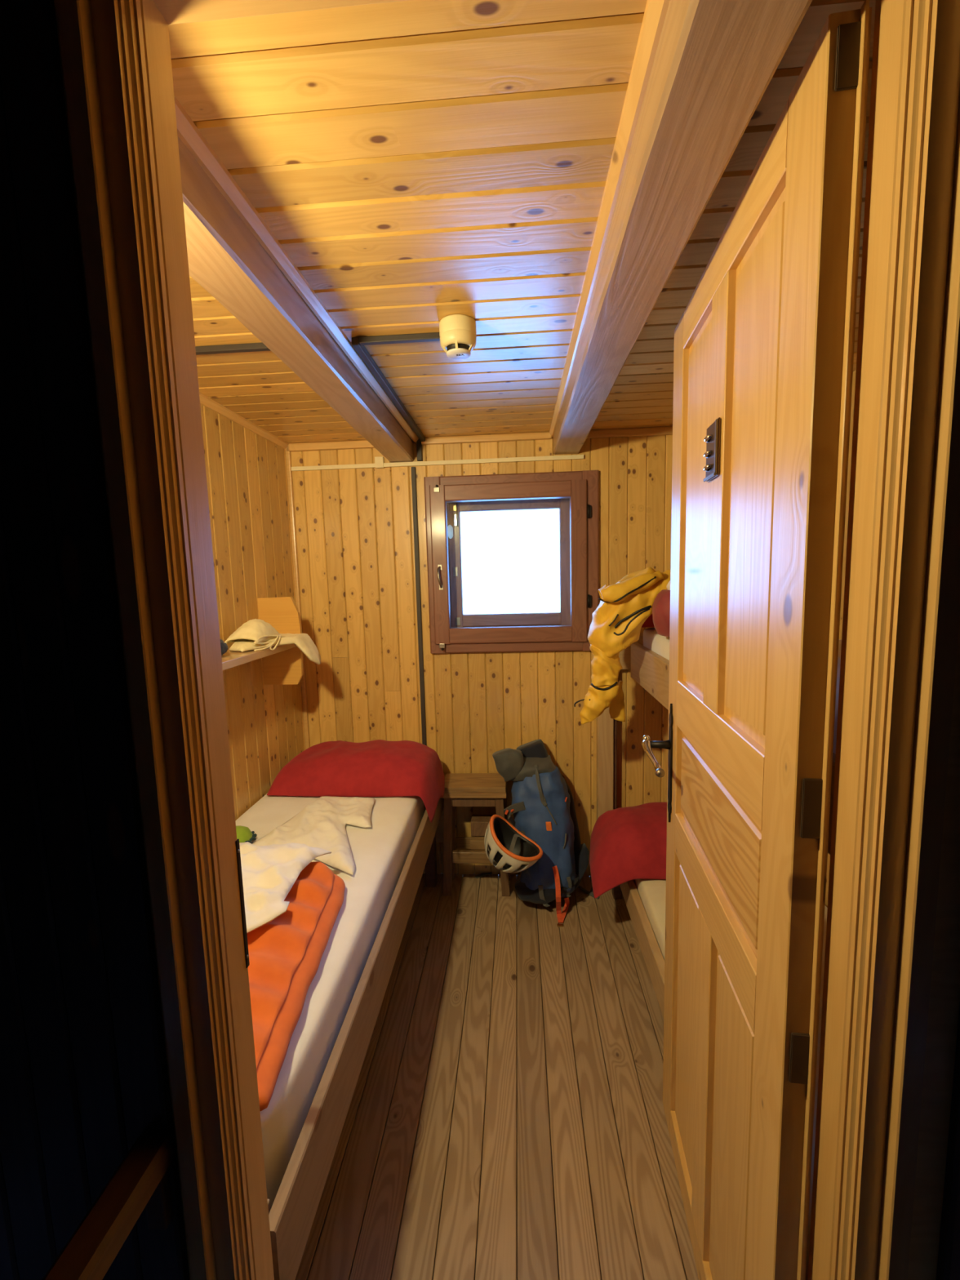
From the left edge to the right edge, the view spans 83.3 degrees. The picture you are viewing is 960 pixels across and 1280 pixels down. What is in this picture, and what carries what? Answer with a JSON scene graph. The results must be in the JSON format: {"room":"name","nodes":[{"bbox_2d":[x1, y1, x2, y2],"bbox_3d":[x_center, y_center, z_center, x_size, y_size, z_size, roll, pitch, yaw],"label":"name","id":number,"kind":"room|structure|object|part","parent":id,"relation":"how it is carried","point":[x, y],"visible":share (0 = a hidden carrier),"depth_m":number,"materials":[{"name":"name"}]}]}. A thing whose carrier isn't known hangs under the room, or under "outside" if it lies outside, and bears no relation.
{"room":"mountain hut corridor","nodes":[
{"label":"mountain hut corridor","id":0,"kind":"room"},
{"bbox_2d":[42,1133,174,1279],"bbox_3d":[-0.445,1.104,-0.030,0.046,0.840,1.516,-1,7,4],"label":"handrail","id":1,"kind":"object","parent":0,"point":[140,1181],"visible":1,"depth_m":0.60,"materials":[{"name":"brown wood"}]},
{"bbox_2d":[200,403,305,820],"bbox_3d":[-1.009,0.251,1.690,0.120,2.155,2.001,-1,7,4],"label":"wall","id":2,"kind":"structure","parent":0,"point":[246,478],"depth_m":2.16,"materials":[{"name":"brown wood"}]},
{"bbox_2d":[199,392,288,448],"bbox_3d":[-0.970,-0.796,1.598,0.033,0.033,1.895,-1,7,4],"label":"trim","id":3,"kind":"structure","parent":2,"relation":"attached to","point":[205,401],"depth_m":2.08,"materials":[{"name":"brown wood"}]},
{"bbox_2d":[221,596,302,684],"bbox_3d":[-0.869,0.077,1.650,0.172,0.366,1.233,-1,7,4],"label":"wall shelf","id":4,"kind":"object","parent":2,"relation":"attached to","point":[282,665],"visible":0.19,"depth_m":2.23,"materials":[{"name":"brown wood"}]},
{"bbox_2d":[220,639,227,657],"bbox_3d":[-0.885,0.025,1.772,0.102,0.065,0.111,-1,7,4],"label":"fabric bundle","id":5,"kind":"object","parent":4,"relation":"on","point":[224,646],"visible":0.19,"depth_m":1.77,"materials":[{"name":"grey fabric"}]},
{"bbox_2d":[224,618,320,664],"bbox_3d":[-0.782,0.016,2.055,0.258,0.203,0.362,-1,7,4],"label":"cloth bag","id":6,"kind":"object","parent":4,"relation":"on","point":[255,634],"visible":1,"depth_m":1.99,"materials":[{"name":"beige fabric"}]},
{"bbox_3d":[-0.828,0.004,2.252,0.172,0.366,0.018,-1,7,4],"label":"panel","id":7,"kind":"part","parent":4,"relation":"part of","materials":[{"name":"brown wood"}]},
{"bbox_2d":[0,0,959,1279],"bbox_3d":[-0.018,0.326,-0.343,2.640,2.435,1.920,-1,7,4],"label":"wall","id":8,"kind":"structure","parent":0,"point":[84,1073],"depth_m":0.62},
{"bbox_2d":[290,435,672,875],"bbox_3d":[0.216,0.100,2.683,2.390,2.155,0.200,-1,7,4],"label":"wall","id":9,"kind":"structure","parent":0,"point":[354,527],"depth_m":2.59,"materials":[{"name":"brown wood"}]},
{"bbox_2d":[284,450,310,749],"bbox_3d":[-0.872,0.158,2.653,0.022,2.105,0.020,-1,7,4],"label":"trim","id":10,"kind":"structure","parent":9,"relation":"attached to","point":[288,457],"depth_m":2.59,"materials":[{"name":"brown wood"}]},
{"bbox_2d":[195,332,439,746],"bbox_3d":[-0.478,0.188,2.097,0.883,2.115,1.076,-1,7,4],"label":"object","id":11,"kind":"object","parent":9,"relation":"attached to","point":[358,344],"visible":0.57,"depth_m":1.73,"materials":[{"name":"grey plastic"}]},
{"bbox_2d":[284,440,374,451],"bbox_3d":[-0.672,-0.904,2.509,0.480,0.034,0.024,-1,7,4],"label":"trim","id":12,"kind":"structure","parent":9,"relation":"attached to","point":[364,443],"depth_m":2.50,"materials":[{"name":"brown wood"}]},
{"bbox_2d":[290,454,583,471],"bbox_3d":[-0.209,-0.828,2.486,1.359,0.050,0.024,-1,7,4],"label":"cable trunking","id":13,"kind":"object","parent":9,"relation":"attached to","point":[380,463],"visible":1,"depth_m":2.48,"materials":[{"name":"beige plastic"}]},
{"bbox_2d":[421,431,551,444],"bbox_3d":[0.026,-0.919,2.459,0.600,0.030,0.024,-1,7,4],"label":"trim","id":14,"kind":"structure","parent":9,"relation":"attached to","point":[544,435],"depth_m":2.45,"materials":[{"name":"brown wood"}]},
{"bbox_2d":[423,470,599,653],"bbox_3d":[0.157,-0.365,2.622,0.797,0.822,0.337,-1,7,4],"label":"window","id":15,"kind":"structure","parent":9,"relation":"in","point":[575,494],"depth_m":2.52,"materials":[{"name":"brown wood"}]},
{"bbox_3d":[-0.209,-0.346,2.546,0.076,0.822,0.030,-1,7,4],"label":"casing","id":16,"kind":"part","parent":15,"relation":"part of","materials":[{"name":"brown wood"}]},
{"bbox_3d":[-0.188,-0.291,2.502,0.020,0.103,0.034,-1,7,4],"label":"pull handle","id":17,"kind":"part","parent":15,"relation":"part of","materials":[{"name":"metal"}]},
{"bbox_3d":[-0.186,-0.348,2.539,0.072,0.733,0.056,-1,7,4],"label":"sash rail","id":18,"kind":"part","parent":15,"relation":"part of","materials":[{"name":"brown wood"}]},
{"bbox_3d":[-0.184,-0.292,2.516,0.022,0.118,0.003,-1,7,4],"label":"handle plate","id":19,"kind":"part","parent":15,"relation":"part of","materials":[{"name":"metal"}]},
{"bbox_3d":[-0.121,-0.377,2.676,0.062,0.626,0.045,-1,7,4],"label":"sash rail","id":20,"kind":"part","parent":15,"relation":"part of","materials":[{"name":"brown wood"}]},
{"bbox_3d":[0.126,-0.682,2.477,0.571,0.072,0.056,-1,7,4],"label":"sash rail","id":21,"kind":"part","parent":15,"relation":"part of","materials":[{"name":"brown wood"}]},
{"bbox_3d":[0.142,-0.662,2.623,0.482,0.062,0.045,-1,7,4],"label":"sash rail","id":22,"kind":"part","parent":15,"relation":"part of","materials":[{"name":"brown wood"}]},
{"bbox_3d":[0.144,-0.026,2.555,0.571,0.072,0.056,-1,7,4],"label":"sash rail","id":23,"kind":"part","parent":15,"relation":"part of","materials":[{"name":"brown wood"}]},
{"bbox_3d":[0.140,-0.723,2.476,0.645,0.076,0.030,-1,7,4],"label":"casing","id":24,"kind":"part","parent":15,"relation":"part of","materials":[{"name":"brown wood"}]},
{"bbox_3d":[0.157,-0.102,2.690,0.482,0.062,0.045,-1,7,4],"label":"sash rail","id":25,"kind":"part","parent":15,"relation":"part of","materials":[{"name":"brown wood"}]},
{"bbox_3d":[0.160,0.018,2.565,0.645,0.076,0.030,-1,7,4],"label":"casing","id":26,"kind":"part","parent":15,"relation":"part of","materials":[{"name":"brown wood"}]},
{"bbox_3d":[0.421,-0.387,2.638,0.062,0.626,0.045,-1,7,4],"label":"sash rail","id":27,"kind":"part","parent":15,"relation":"part of","materials":[{"name":"brown wood"}]},
{"bbox_3d":[0.456,-0.360,2.494,0.072,0.733,0.056,-1,7,4],"label":"sash rail","id":28,"kind":"part","parent":15,"relation":"part of","materials":[{"name":"brown wood"}]},
{"bbox_3d":[0.510,-0.359,2.495,0.076,0.822,0.030,-1,7,4],"label":"casing","id":29,"kind":"part","parent":15,"relation":"part of","materials":[{"name":"brown wood"}]},
{"bbox_2d":[586,426,672,438],"bbox_3d":[0.864,-0.933,2.401,0.820,0.034,0.024,-1,7,4],"label":"trim","id":30,"kind":"structure","parent":9,"relation":"attached to","point":[652,431],"depth_m":2.40,"materials":[{"name":"brown wood"}]},
{"bbox_2d":[294,873,698,1279],"bbox_3d":[0.087,1.436,0.860,2.700,0.060,4.070,-1,7,4],"label":"floor","id":31,"kind":"structure","parent":0,"point":[505,1119],"depth_m":1.51,"materials":[{"name":"brown wood"}]},
{"bbox_2d":[267,762,444,1279],"bbox_3d":[-0.576,1.013,1.773,0.685,0.600,1.858,-1,7,4],"label":"bed","id":32,"kind":"object","parent":31,"relation":"on","point":[291,1215],"visible":0.25,"depth_m":1.10,"materials":[{"name":"brown wood"}]},
{"bbox_2d":[235,793,426,1209],"bbox_3d":[-0.601,0.751,1.760,0.655,0.268,1.765,-1,7,4],"label":"mattress","id":33,"kind":"object","parent":32,"relation":"on","point":[380,851],"depth_m":1.33,"materials":[{"name":"white fabric"}]},
{"bbox_3d":[-0.805,0.646,1.783,0.122,0.055,0.124,-1,7,4],"label":"green cap","id":34,"kind":"part","parent":33,"relation":"part of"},
{"bbox_2d":[247,861,345,1111],"bbox_3d":[-0.620,0.693,1.217,0.596,0.085,0.689,-1,7,4],"label":"sleeping bag","id":35,"kind":"object","parent":33,"relation":"on","point":[286,953],"visible":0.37,"depth_m":1.15,"materials":[{"name":"orange fabric"}]},
{"bbox_2d":[239,841,331,933],"bbox_3d":[-0.598,0.632,1.398,0.334,0.114,0.477,-1,7,4],"label":"cloth","id":36,"kind":"object","parent":35,"relation":"on","point":[270,872],"visible":0.75,"depth_m":1.37,"materials":[{"name":"fabric"}]},
{"bbox_2d":[252,795,374,875],"bbox_3d":[-0.547,0.635,1.849,0.396,0.034,0.556,-1,7,4],"label":"liner","id":37,"kind":"object","parent":33,"relation":"on","point":[321,824],"visible":0.94,"depth_m":1.82,"materials":[{"name":"white fabric"}]},
{"bbox_2d":[266,739,444,822],"bbox_3d":[-0.515,0.582,2.352,0.699,0.256,0.449,-1,7,4],"label":"blanket","id":38,"kind":"object","parent":33,"relation":"on","point":[377,767],"visible":1,"depth_m":2.18,"materials":[{"name":"red fabric"}]},
{"bbox_3d":[-0.243,0.998,2.626,0.050,0.410,0.050,-1,7,4],"label":"leg","id":39,"kind":"part","parent":32,"relation":"part of","materials":[{"name":"brown wood"}]},
{"bbox_2d":[440,773,510,896],"bbox_3d":[-0.019,0.932,2.590,0.318,0.537,0.191,-1,7,4],"label":"stool","id":40,"kind":"object","parent":31,"relation":"on","point":[461,789],"visible":0.78,"depth_m":2.53,"materials":[{"name":"brown wood"}]},
{"bbox_3d":[-0.151,0.966,2.539,0.060,0.488,0.034,-1,7,4],"label":"leg","id":41,"kind":"part","parent":40,"relation":"part of","materials":[{"name":"brown wood"}]},
{"bbox_3d":[-0.142,0.950,2.671,0.060,0.488,0.034,-1,7,4],"label":"leg","id":42,"kind":"part","parent":40,"relation":"part of","materials":[{"name":"brown wood"}]},
{"bbox_3d":[-0.026,0.703,2.563,0.306,0.023,0.191,-1,7,4],"label":"seat moulding","id":43,"kind":"part","parent":40,"relation":"part of","materials":[{"name":"brown wood"}]},
{"bbox_3d":[-0.025,0.678,2.561,0.298,0.025,0.183,-1,7,4],"label":"seat","id":44,"kind":"part","parent":40,"relation":"part of","materials":[{"name":"brown wood"}]},
{"bbox_3d":[0.106,0.962,2.521,0.060,0.488,0.034,-1,7,4],"label":"leg","id":45,"kind":"part","parent":40,"relation":"part of","materials":[{"name":"brown wood"}]},
{"bbox_3d":[0.115,0.946,2.653,0.060,0.488,0.034,-1,7,4],"label":"leg","id":46,"kind":"part","parent":40,"relation":"part of","materials":[{"name":"brown wood"}]},
{"bbox_2d":[474,738,599,926],"bbox_3d":[0.233,0.846,2.467,0.611,0.723,0.364,0,7,12],"label":"backpack","id":47,"kind":"object","parent":31,"relation":"on","point":[543,809],"visible":0.99,"depth_m":2.39,"materials":[{"name":"blue fabric"}]},
{"bbox_2d":[484,814,542,872],"bbox_3d":[0.139,0.849,2.239,0.243,0.219,0.196,-1,7,4],"label":"helmet","id":48,"kind":"object","parent":47,"relation":"hanging from","point":[508,849],"visible":1,"depth_m":2.22,"materials":[{"name":"white plastic"}]},
{"bbox_3d":[0.264,0.646,2.392,0.031,0.169,0.096,-5,7,-24],"label":"cord","id":49,"kind":"part","parent":47,"relation":"part of","materials":[{"name":"fabric"}]},
{"bbox_3d":[0.287,0.688,2.376,0.023,0.234,0.117,-8,9,-42],"label":"cord","id":50,"kind":"part","parent":47,"relation":"part of","materials":[{"name":"grey fabric"}]},
{"bbox_3d":[0.393,0.891,2.548,0.171,0.498,0.146,-1,7,4],"label":"panel","id":51,"kind":"part","parent":47,"relation":"part of","materials":[{"name":"blue fabric"}]},
{"bbox_2d":[596,636,835,1017],"bbox_3d":[0.866,0.683,1.680,0.734,1.200,1.800,-1,7,4],"label":"bunk bed","id":52,"kind":"object","parent":31,"relation":"on","point":[650,669],"visible":0.15,"depth_m":2.17,"materials":[{"name":"brown wood"}]},
{"bbox_3d":[0.595,0.584,2.567,0.072,1.200,0.055,-1,7,4],"label":"post","id":53,"kind":"part","parent":52,"relation":"part of","materials":[{"name":"brown wood"}]},
{"bbox_3d":[0.636,1.137,2.502,0.040,0.116,0.040,-1,7,4],"label":"leg","id":54,"kind":"part","parent":52,"relation":"part of","materials":[{"name":"brown wood"}]},
{"bbox_2d":[573,566,671,724],"bbox_3d":[0.559,0.034,2.111,0.386,0.630,0.244,-1,7,1],"label":"jacket","id":55,"kind":"object","parent":52,"relation":"hanging from","point":[625,605],"visible":0.96,"depth_m":2.05,"materials":[{"name":"yellow fabric"}]},
{"bbox_3d":[0.405,0.248,2.134,0.062,0.029,0.041,-6,8,-34],"label":"toggle cord","id":56,"kind":"part","parent":55,"relation":"part of","materials":[{"name":"black fabric"}]},
{"bbox_2d":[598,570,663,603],"bbox_3d":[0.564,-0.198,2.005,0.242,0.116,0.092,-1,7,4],"label":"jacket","id":57,"kind":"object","parent":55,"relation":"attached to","point":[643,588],"depth_m":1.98,"materials":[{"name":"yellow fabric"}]},
{"bbox_3d":[0.938,0.056,2.485,0.640,0.150,0.025,-1,7,4],"label":"head rail","id":58,"kind":"part","parent":52,"relation":"part of","materials":[{"name":"brown wood"}]},
{"bbox_3d":[0.586,1.115,1.711,0.028,0.118,1.640,-1,7,4],"label":"rail","id":59,"kind":"part","parent":52,"relation":"part of","materials":[{"name":"brown wood"}]},
{"bbox_2d":[633,878,827,1279],"bbox_3d":[0.919,1.046,1.697,0.636,0.134,1.595,-1,7,4],"label":"mattress","id":60,"kind":"object","parent":52,"relation":"on","point":[652,892],"visible":0.05,"depth_m":1.86,"materials":[{"name":"white fabric"}]},
{"bbox_2d":[589,802,666,897],"bbox_3d":[0.867,0.861,2.312,0.810,0.265,0.475,-1,7,4],"label":"blanket","id":61,"kind":"object","parent":60,"relation":"on","point":[628,843],"visible":0.43,"depth_m":2.18,"materials":[{"name":"red fabric"}]},
{"bbox_3d":[0.637,0.188,1.615,0.028,0.158,1.640,-1,7,4],"label":"rail","id":62,"kind":"part","parent":52,"relation":"part of","materials":[{"name":"brown wood"}]},
{"bbox_2d":[643,627,841,754],"bbox_3d":[0.933,0.121,1.602,0.562,0.198,1.590,-1,7,4],"label":"mattress","id":63,"kind":"object","parent":52,"relation":"on","point":[657,643],"visible":0.04,"depth_m":1.99,"materials":[{"name":"white fabric"}]},
{"bbox_2d":[641,613,654,627],"bbox_3d":[0.860,-0.131,2.283,0.689,0.131,0.190,-1,7,4],"label":"pillow","id":64,"kind":"object","parent":63,"relation":"on","point":[648,623],"visible":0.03,"depth_m":2.21,"materials":[{"name":"red fabric"}]},
{"bbox_2d":[652,580,670,636],"bbox_3d":[0.713,-0.123,1.895,0.200,0.228,0.199,-1,7,4],"label":"sack","id":65,"kind":"object","parent":63,"relation":"on","point":[661,604],"visible":0.24,"depth_m":1.87,"materials":[{"name":"red fabric"}]},
{"bbox_2d":[53,0,959,1279],"bbox_3d":[0.078,0.344,0.665,2.430,2.155,0.085,-1,7,4],"label":"wall","id":66,"kind":"structure","parent":0,"point":[944,993],"depth_m":0.60,"materials":[{"name":"brown wood"}]},
{"bbox_2d":[55,0,959,1279],"bbox_3d":[0.053,0.340,0.646,0.857,2.170,0.096,-1,7,4],"label":"trim","id":67,"kind":"structure","parent":66,"relation":"attached to","point":[901,605],"depth_m":0.58,"materials":[{"name":"brown wood"}]},
{"bbox_3d":[-0.337,0.350,0.657,0.032,2.167,0.029,-1,7,4],"label":"architrave","id":68,"kind":"part","parent":67,"relation":"part of","materials":[{"name":"brown wood"}]},
{"bbox_3d":[-0.316,0.351,0.717,0.002,0.180,0.007,-1,7,4],"label":"strike plate","id":69,"kind":"part","parent":67,"relation":"part of","materials":[{"name":"black metal"}]},
{"bbox_3d":[0.440,0.336,0.602,0.032,2.167,0.029,-1,7,4],"label":"architrave","id":70,"kind":"part","parent":67,"relation":"part of","materials":[{"name":"brown wood"}]},
{"bbox_2d":[641,0,871,1279],"bbox_3d":[0.444,0.331,1.032,0.117,2.051,0.747,-1,7,4],"label":"door","id":71,"kind":"structure","parent":66,"relation":"in","point":[764,340],"depth_m":0.77,"materials":[{"name":"brown wood"}]},
{"bbox_3d":[0.422,0.250,1.369,0.019,0.019,0.019,-1,7,4],"label":"lever knob","id":72,"kind":"part","parent":71,"relation":"part of","materials":[{"name":"metal"}]},
{"bbox_3d":[0.416,0.279,1.308,0.024,0.045,0.130,-1,7,4],"label":"lever","id":73,"kind":"part","parent":71,"relation":"part of","materials":[{"name":"metal"}]},
{"bbox_3d":[0.494,0.892,1.261,0.026,0.728,0.232,-1,7,8],"label":"panel","id":74,"kind":"part","parent":71,"relation":"part of","materials":[{"name":"brown wood"}]},
{"bbox_3d":[0.483,1.308,1.153,0.040,0.080,0.540,-1,7,8],"label":"rail","id":75,"kind":"part","parent":71,"relation":"part of","materials":[{"name":"brown wood"}]},
{"bbox_3d":[0.463,-0.260,1.123,0.026,0.753,0.232,-1,7,8],"label":"panel","id":76,"kind":"part","parent":71,"relation":"part of","materials":[{"name":"brown wood"}]},
{"bbox_3d":[0.412,-0.312,0.976,0.012,0.010,0.026,-1,7,4],"label":"knob","id":77,"kind":"part","parent":71,"relation":"part of","materials":[{"name":"metal"}]},
{"bbox_3d":[0.412,-0.336,0.974,0.012,0.010,0.026,-1,7,4],"label":"knob","id":78,"kind":"part","parent":71,"relation":"part of","materials":[{"name":"metal"}]},
{"bbox_3d":[0.411,-0.363,0.970,0.012,0.010,0.026,-1,7,4],"label":"knob","id":79,"kind":"part","parent":71,"relation":"part of","materials":[{"name":"metal"}]},
{"bbox_3d":[0.416,-0.338,0.964,0.005,0.096,0.072,-1,7,8],"label":"number plate","id":80,"kind":"part","parent":71,"relation":"part of","materials":[{"name":"brown wood"}]},
{"bbox_3d":[0.462,0.505,1.057,0.040,0.098,0.540,-1,7,8],"label":"rail","id":81,"kind":"part","parent":71,"relation":"part of","materials":[{"name":"brown wood"}]},
{"bbox_3d":[0.453,0.183,1.019,0.040,0.110,0.540,-1,7,8],"label":"rail","id":82,"kind":"part","parent":71,"relation":"part of","materials":[{"name":"brown wood"}]},
{"bbox_3d":[0.458,0.347,1.038,0.026,0.228,0.548,-1,7,8],"label":"panel","id":83,"kind":"part","parent":71,"relation":"part of","materials":[{"name":"brown wood"}]},
{"bbox_3d":[0.451,0.930,0.951,0.026,0.728,0.233,-1,7,8],"label":"panel","id":84,"kind":"part","parent":71,"relation":"part of","materials":[{"name":"brown wood"}]},
{"bbox_3d":[0.431,-0.649,0.919,0.040,0.078,0.540,-1,7,8],"label":"rail","id":85,"kind":"part","parent":71,"relation":"part of","materials":[{"name":"brown wood"}]},
{"bbox_3d":[0.420,-0.222,0.813,0.026,0.753,0.233,-1,7,8],"label":"panel","id":86,"kind":"part","parent":71,"relation":"part of","materials":[{"name":"brown wood"}]},
{"bbox_2d":[168,0,875,444],"bbox_3d":[0.031,-0.757,0.638,2.700,0.080,4.150,-1,7,4],"label":"ceiling","id":87,"kind":"structure","parent":0,"point":[419,163],"depth_m":0.87,"materials":[{"name":"brown wood"}]},
{"bbox_2d":[173,95,418,462],"bbox_3d":[-0.414,-0.767,1.563,0.145,0.110,1.894,-1,7,4],"label":"ceiling beam","id":88,"kind":"structure","parent":87,"relation":"attached to","point":[233,255],"depth_m":1.06,"materials":[{"name":"brown wood"}]},
{"bbox_2d":[439,314,476,359],"bbox_3d":[-0.055,-0.762,1.365,0.093,0.078,0.093,-1,7,4],"label":"smoke detector","id":89,"kind":"object","parent":87,"relation":"attached to","point":[457,332],"visible":1,"depth_m":1.33,"materials":[{"name":"beige plastic"}]},
{"bbox_2d":[549,0,812,454],"bbox_3d":[0.317,-0.779,1.473,0.139,0.106,1.971,-1,7,4],"label":"ceiling beam","id":90,"kind":"structure","parent":87,"relation":"attached to","point":[701,70],"depth_m":0.73,"materials":[{"name":"brown wood"}]},
{"bbox_2d":[825,369,856,907],"bbox_3d":[1.294,0.208,1.528,0.120,2.155,2.001,-1,7,4],"label":"wall","id":91,"kind":"structure","parent":0,"point":[855,371],"depth_m":1.83,"materials":[{"name":"brown wood"}]}
]}

